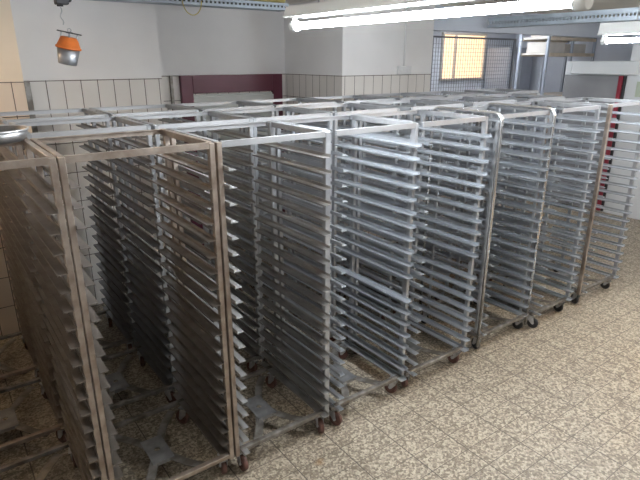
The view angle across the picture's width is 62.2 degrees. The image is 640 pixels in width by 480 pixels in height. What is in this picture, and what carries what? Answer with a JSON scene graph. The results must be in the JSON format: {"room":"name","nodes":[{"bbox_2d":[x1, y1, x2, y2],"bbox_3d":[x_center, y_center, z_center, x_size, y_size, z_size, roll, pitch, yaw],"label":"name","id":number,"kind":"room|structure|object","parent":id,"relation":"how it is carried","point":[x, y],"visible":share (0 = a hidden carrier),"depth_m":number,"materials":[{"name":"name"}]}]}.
{"room":"industrial bakery","nodes":[
{"label":"industrial bakery","id":0,"kind":"room"},
{"bbox_2d":[0,0,632,335],"bbox_3d":[0.550,-1.400,6.540,10.400,2.720,1.200,-13,23,-34],"label":"wall","id":1,"kind":"structure","parent":0,"point":[128,56],"depth_m":5.31,"materials":[{"name":"white paint"}]},
{"bbox_2d":[24,81,55,238],"bbox_3d":[-2.261,-0.286,4.403,0.040,1.985,0.030,-13,23,-34],"label":"trim","id":2,"kind":"structure","parent":1,"relation":"attached to","point":[26,83],"depth_m":4.12,"materials":[{"name":"metal"}]},
{"bbox_2d":[169,76,174,109],"bbox_3d":[-1.533,-0.748,5.763,0.030,1.985,0.030,-13,23,-34],"label":"trim","id":3,"kind":"structure","parent":1,"relation":"attached to","point":[170,77],"depth_m":5.48,"materials":[{"name":"metal"}]},
{"bbox_2d":[179,74,284,248],"bbox_3d":[-0.942,-0.875,6.136,1.240,1.985,0.090,-13,23,-34],"label":"door","id":4,"kind":"structure","parent":1,"relation":"in","point":[189,85],"depth_m":5.88,"materials":[{"name":"red paint"}]},
{"bbox_2d":[397,7,411,74],"bbox_3d":[0.932,-2.178,5.761,0.200,0.725,0.039,-13,23,-34],"label":"wall socket","id":5,"kind":"object","parent":1,"relation":"attached to","point":[403,69],"visible":0.98,"depth_m":5.82,"materials":[{"name":"white plastic"}]},
{"bbox_2d":[0,176,639,479],"bbox_3d":[1.729,0.504,5.350,10.550,0.120,10.800,-13,23,-34],"label":"floor","id":6,"kind":"structure","parent":0,"point":[559,398],"depth_m":3.45,"materials":[{"name":"tile"}]},
{"bbox_2d":[0,153,38,379],"bbox_3d":[-2.338,0.117,3.505,0.613,1.800,0.742,-13,23,-34],"label":"rack","id":7,"kind":"object","parent":6,"relation":"on","point":[6,231],"visible":0.66,"depth_m":3.65,"materials":[{"name":"metal"}]},
{"bbox_2d":[0,123,66,450],"bbox_3d":[-1.881,0.318,2.912,0.613,1.800,0.742,-13,23,-34],"label":"rack","id":8,"kind":"object","parent":6,"relation":"on","point":[21,238],"visible":0.81,"depth_m":3.02,"materials":[{"name":"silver metal"}]},
{"bbox_2d":[0,139,106,479],"bbox_3d":[-1.420,0.520,2.315,0.627,1.800,0.743,-13,23,-34],"label":"rack","id":9,"kind":"object","parent":6,"relation":"on","point":[66,361],"visible":0.99,"depth_m":2.30,"materials":[{"name":"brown metal"}]},
{"bbox_2d":[0,124,28,144],"bbox_3d":[-1.447,-0.453,2.296,0.340,0.055,0.340,-13,23,-34],"label":"round pan","id":10,"kind":"object","parent":9,"relation":"on","point":[9,134],"visible":1,"depth_m":2.27,"materials":[{"name":"metal"}]},
{"bbox_2d":[0,108,136,353],"bbox_3d":[-1.831,-0.002,3.853,0.613,1.800,0.742,-13,23,-34],"label":"rack","id":11,"kind":"object","parent":6,"relation":"on","point":[116,310],"visible":0.39,"depth_m":3.93,"materials":[{"name":"metal"}]},
{"bbox_2d":[9,116,176,409],"bbox_3d":[-1.372,0.192,3.281,0.613,1.800,0.742,-13,23,-34],"label":"rack","id":12,"kind":"object","parent":6,"relation":"on","point":[150,346],"visible":0.45,"depth_m":3.36,"materials":[{"name":"metal"}]},
{"bbox_2d":[30,128,233,479],"bbox_3d":[-0.915,0.397,2.678,0.627,1.800,0.719,-13,23,-34],"label":"rack","id":13,"kind":"object","parent":6,"relation":"on","point":[197,374],"visible":0.77,"depth_m":2.67,"materials":[{"name":"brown metal"}]},
{"bbox_2d":[89,104,210,325],"bbox_3d":[-1.322,-0.123,4.210,0.613,1.800,0.740,-13,23,-34],"label":"rack","id":14,"kind":"object","parent":6,"relation":"on","point":[178,109],"visible":0.06,"depth_m":4.08,"materials":[{"name":"metal"}]},
{"bbox_2d":[121,111,261,371],"bbox_3d":[-0.854,0.079,3.616,0.613,1.800,0.740,-13,23,-34],"label":"rack","id":15,"kind":"object","parent":6,"relation":"on","point":[253,348],"visible":0.27,"depth_m":3.55,"materials":[{"name":"metal"}]},
{"bbox_2d":[171,101,274,309],"bbox_3d":[-0.806,-0.242,4.560,0.614,1.800,0.744,-13,23,-34],"label":"rack","id":16,"kind":"object","parent":6,"relation":"on","point":[249,105],"visible":0.1,"depth_m":4.49,"materials":[{"name":"metal"}]},
{"bbox_2d":[166,121,330,470],"bbox_3d":[-0.390,0.281,3.021,0.625,1.800,0.754,-13,23,-34],"label":"rack","id":17,"kind":"object","parent":6,"relation":"on","point":[319,403],"visible":0.78,"depth_m":3.01,"materials":[{"name":"silver metal"}]},
{"bbox_2d":[209,107,332,361],"bbox_3d":[-0.359,-0.039,3.963,0.613,1.800,0.744,-13,23,-34],"label":"rack","id":18,"kind":"object","parent":6,"relation":"on","point":[306,113],"visible":0.2,"depth_m":3.80,"materials":[{"name":"metal"}]},
{"bbox_2d":[238,98,336,291],"bbox_3d":[-0.300,-0.364,4.921,0.613,1.800,0.744,-13,23,-34],"label":"rack","id":19,"kind":"object","parent":6,"relation":"on","point":[300,100],"visible":0.1,"depth_m":4.77,"materials":[{"name":"metal"}]},
{"bbox_2d":[283,103,399,340],"bbox_3d":[0.152,-0.163,4.329,0.613,1.800,0.744,-13,23,-34],"label":"rack","id":20,"kind":"object","parent":6,"relation":"on","point":[373,108],"visible":0.34,"depth_m":4.18,"materials":[{"name":"metal"}]},
{"bbox_2d":[266,114,421,424],"bbox_3d":[0.122,0.162,3.372,0.613,1.800,0.765,-13,23,-34],"label":"rack","id":21,"kind":"object","parent":6,"relation":"on","point":[344,376],"visible":0.78,"depth_m":3.38,"materials":[{"name":"metal"}]},
{"bbox_2d":[302,95,394,283],"bbox_3d":[0.256,-0.494,5.304,0.613,1.800,0.744,-13,23,-34],"label":"rack","id":22,"kind":"object","parent":6,"relation":"on","point":[344,122],"visible":0.09,"depth_m":5.15,"materials":[{"name":"metal"}]},
{"bbox_2d":[361,93,443,254],"bbox_3d":[0.803,-0.624,5.687,0.613,1.800,0.744,-13,23,-34],"label":"rack","id":23,"kind":"object","parent":6,"relation":"on","point":[415,96],"visible":0.08,"depth_m":5.56,"materials":[{"name":"metal"}]},
{"bbox_2d":[358,99,463,313],"bbox_3d":[0.739,-0.298,4.726,0.613,1.800,0.744,-13,23,-34],"label":"rack","id":24,"kind":"object","parent":6,"relation":"on","point":[411,117],"visible":0.18,"depth_m":4.65,"materials":[{"name":"metal"}]},
{"bbox_2d":[344,109,491,386],"bbox_3d":[0.630,0.043,3.723,0.613,1.800,0.765,-13,23,-34],"label":"rack","id":25,"kind":"object","parent":6,"relation":"on","point":[414,318],"visible":0.65,"depth_m":3.69,"materials":[{"name":"metal"}]},
{"bbox_2d":[396,91,485,256],"bbox_3d":[1.324,-0.744,6.040,0.615,1.800,0.744,-13,23,-34],"label":"rack","id":26,"kind":"object","parent":6,"relation":"on","point":[444,93],"visible":0.14,"depth_m":5.88,"materials":[{"name":"metal"}]},
{"bbox_2d":[411,96,516,294],"bbox_3d":[1.325,-0.438,5.138,0.613,1.800,0.744,-13,23,-34],"label":"rack","id":27,"kind":"object","parent":6,"relation":"on","point":[466,103],"visible":0.19,"depth_m":4.96,"materials":[{"name":"metal"}]},
{"bbox_2d":[423,36,516,215],"bbox_3d":[1.920,-1.361,6.892,1.610,2.380,0.030,-13,23,-34],"label":"wire mesh fence","id":28,"kind":"object","parent":6,"relation":"on","point":[436,37],"visible":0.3,"depth_m":6.65,"materials":[{"name":"grey metal"}]},
{"bbox_2d":[417,102,555,348],"bbox_3d":[1.267,-0.135,4.225,0.650,1.812,0.723,-13,23,-34],"label":"rack","id":29,"kind":"object","parent":6,"relation":"on","point":[517,322],"visible":0.66,"depth_m":4.14,"materials":[{"name":"metal"}]},
{"bbox_2d":[457,88,538,235],"bbox_3d":[2.129,-0.934,6.600,0.613,1.800,0.744,-13,23,-34],"label":"rack","id":30,"kind":"object","parent":6,"relation":"on","point":[493,90],"visible":0.04,"depth_m":6.36,"materials":[{"name":"metal"}]},
{"bbox_2d":[484,47,532,168],"bbox_3d":[3.525,-2.433,10.160,0.700,2.350,0.540,-13,23,-34],"label":"tall cabinet","id":31,"kind":"object","parent":6,"relation":"on","point":[525,62],"visible":0.16,"depth_m":9.74,"materials":[{"name":"grey metal"}]},
{"bbox_2d":[456,93,564,265],"bbox_3d":[1.969,-0.591,5.589,0.613,1.800,0.744,-13,23,-34],"label":"rack","id":32,"kind":"object","parent":6,"relation":"on","point":[535,97],"visible":0.08,"depth_m":5.39,"materials":[{"name":"metal"}]},
{"bbox_2d":[473,101,602,327],"bbox_3d":[1.788,-0.237,4.547,0.560,1.800,0.756,-13,23,-34],"label":"rack","id":33,"kind":"object","parent":6,"relation":"on","point":[532,322],"visible":0.53,"depth_m":4.46,"materials":[{"name":"metal"}]},
{"bbox_2d":[513,35,596,171],"bbox_3d":[3.885,-2.192,8.969,1.400,2.660,0.532,-13,23,-34],"label":"storage shelf","id":34,"kind":"object","parent":6,"relation":"on","point":[544,60],"visible":0.44,"depth_m":8.54,"materials":[{"name":"silver metal"}]},
{"bbox_2d":[526,42,564,52],"bbox_3d":[3.599,-3.066,8.459,0.500,0.160,0.360,-13,23,-34],"label":"cardboard box","id":35,"kind":"object","parent":34,"relation":"on","point":[532,47],"visible":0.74,"depth_m":8.33,"materials":[{"name":"white cardboard"}]},
{"bbox_2d":[531,35,562,36],"bbox_3d":[3.640,-3.288,8.415,0.420,0.150,0.360,-13,23,-34],"label":"cardboard box","id":36,"kind":"object","parent":34,"relation":"on","point":[531,35],"visible":0.06,"depth_m":8.33,"materials":[{"name":"white cardboard"}]},
{"bbox_2d":[564,44,585,52],"bbox_3d":[4.124,-3.180,8.826,0.460,0.140,0.360,-13,23,-34],"label":"cardboard box","id":37,"kind":"object","parent":34,"relation":"on","point":[578,48],"visible":0.38,"depth_m":8.66,"materials":[{"name":"cardboard"}]},
{"bbox_2d":[520,97,639,302],"bbox_3d":[2.421,-0.389,4.994,0.660,1.800,0.754,-13,23,-34],"label":"rack","id":38,"kind":"object","parent":6,"relation":"on","point":[605,283],"visible":0.64,"depth_m":4.91,"materials":[{"name":"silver metal"}]},
{"bbox_2d":[248,0,639,21],"bbox_3d":[1.729,-2.185,4.437,10.550,0.120,10.800,-13,23,-34],"label":"ceiling","id":39,"kind":"structure","parent":0,"point":[597,4],"depth_m":5.89,"materials":[{"name":"white paint"}]},
{"bbox_2d":[54,0,71,24],"bbox_3d":[-1.510,-1.463,3.098,0.090,0.386,0.060,-13,23,-34],"label":"hook","id":40,"kind":"object","parent":39,"relation":"hanging from","point":[59,3],"visible":1,"depth_m":3.10,"materials":[{"name":"metal"}]},
{"bbox_2d":[55,28,81,65],"bbox_3d":[-1.509,-1.157,3.183,0.143,0.216,0.144,16,24,39],"label":"pendant lamp","id":41,"kind":"object","parent":40,"relation":"hanging from","point":[68,48],"visible":1,"depth_m":3.15,"materials":[{"name":"orange metal"}]},
{"bbox_2d":[91,0,287,11],"bbox_3d":[-1.676,-1.938,4.116,3.300,0.142,0.163,-13,23,-34],"label":"cable tray","id":42,"kind":"object","parent":39,"relation":"hanging from","point":[227,4],"visible":0.98,"depth_m":4.63,"materials":[{"name":"metal"}]},
{"bbox_2d":[182,0,201,15],"bbox_3d":[-1.071,-1.949,4.455,0.179,0.120,0.009,-13,23,-34],"label":"cable","id":43,"kind":"object","parent":42,"relation":"hanging from","point":[182,0],"visible":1,"depth_m":4.47,"materials":[{"name":"yellow plastic"}]},
{"bbox_2d":[249,0,285,2],"bbox_3d":[-0.914,-2.120,4.590,1.430,0.048,0.046,-13,23,-34],"label":"conduit","id":44,"kind":"object","parent":42,"relation":"on","point":[276,1],"visible":0.86,"depth_m":4.91,"materials":[{"name":"plastic"}]},
{"bbox_2d":[283,0,593,31],"bbox_3d":[0.348,-1.155,2.262,0.104,0.432,1.740,-13,23,-34],"label":"lamp","id":45,"kind":"object","parent":39,"relation":"hanging from","point":[333,7],"visible":1,"depth_m":2.31,"materials":[{"name":"glowing white glass"},{"name":"white painted metal"}]},
{"bbox_2d":[487,7,639,27],"bbox_3d":[3.013,-2.246,5.146,0.163,0.220,3.200,-13,23,-34],"label":"cable tray","id":46,"kind":"object","parent":39,"relation":"hanging from","point":[548,19],"visible":0.98,"depth_m":5.59,"materials":[{"name":"metal"}]},
{"bbox_2d":[597,4,639,43],"bbox_3d":[2.788,-1.621,3.680,0.104,0.462,1.640,-13,23,-34],"label":"lamp","id":47,"kind":"object","parent":39,"relation":"hanging from","point":[615,28],"visible":1,"depth_m":4.21,"materials":[{"name":"white plastic"}]},
{"bbox_2d":[426,31,515,171],"bbox_3d":[2.456,-2.100,8.604,4.750,2.720,2.170,-13,23,-34],"label":"wall","id":48,"kind":"structure","parent":0,"point":[498,43],"depth_m":9.67,"materials":[{"name":"grey tile"}]},
{"bbox_2d":[439,32,486,80],"bbox_3d":[2.576,-3.289,9.523,1.180,0.800,0.050,-13,23,-34],"label":"window","id":49,"kind":"structure","parent":48,"relation":"in","point":[480,55],"depth_m":9.49,"materials":[{"name":"glass"},{"name":"painted metal"}]},
{"bbox_2d":[516,34,639,161],"bbox_3d":[6.494,-1.645,7.264,0.100,2.720,9.220,-13,23,-34],"label":"wall","id":50,"kind":"structure","parent":0,"point":[610,51],"depth_m":9.70,"materials":[{"name":"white paint"}]},
{"bbox_2d":[558,44,639,219],"bbox_3d":[5.409,-1.450,7.279,1.690,2.340,3.620,-13,23,-34],"label":"wall","id":51,"kind":"structure","parent":0,"point":[631,82],"depth_m":7.45,"materials":[{"name":"white paint"}]},
{"bbox_2d":[552,61,639,210],"bbox_3d":[3.941,-1.508,7.761,0.120,2.100,1.060,-13,23,-34],"label":"door","id":52,"kind":"structure","parent":51,"relation":"in","point":[575,86],"depth_m":7.62,"materials":[{"name":"metal"}]},
{"bbox_2d":[635,82,639,96],"bbox_3d":[4.347,-2.014,7.104,0.005,0.200,0.220,-13,23,-34],"label":"notice sheet","id":53,"kind":"object","parent":51,"relation":"attached to","point":[637,92],"visible":1,"depth_m":7.17,"materials":[{"name":"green paper"}]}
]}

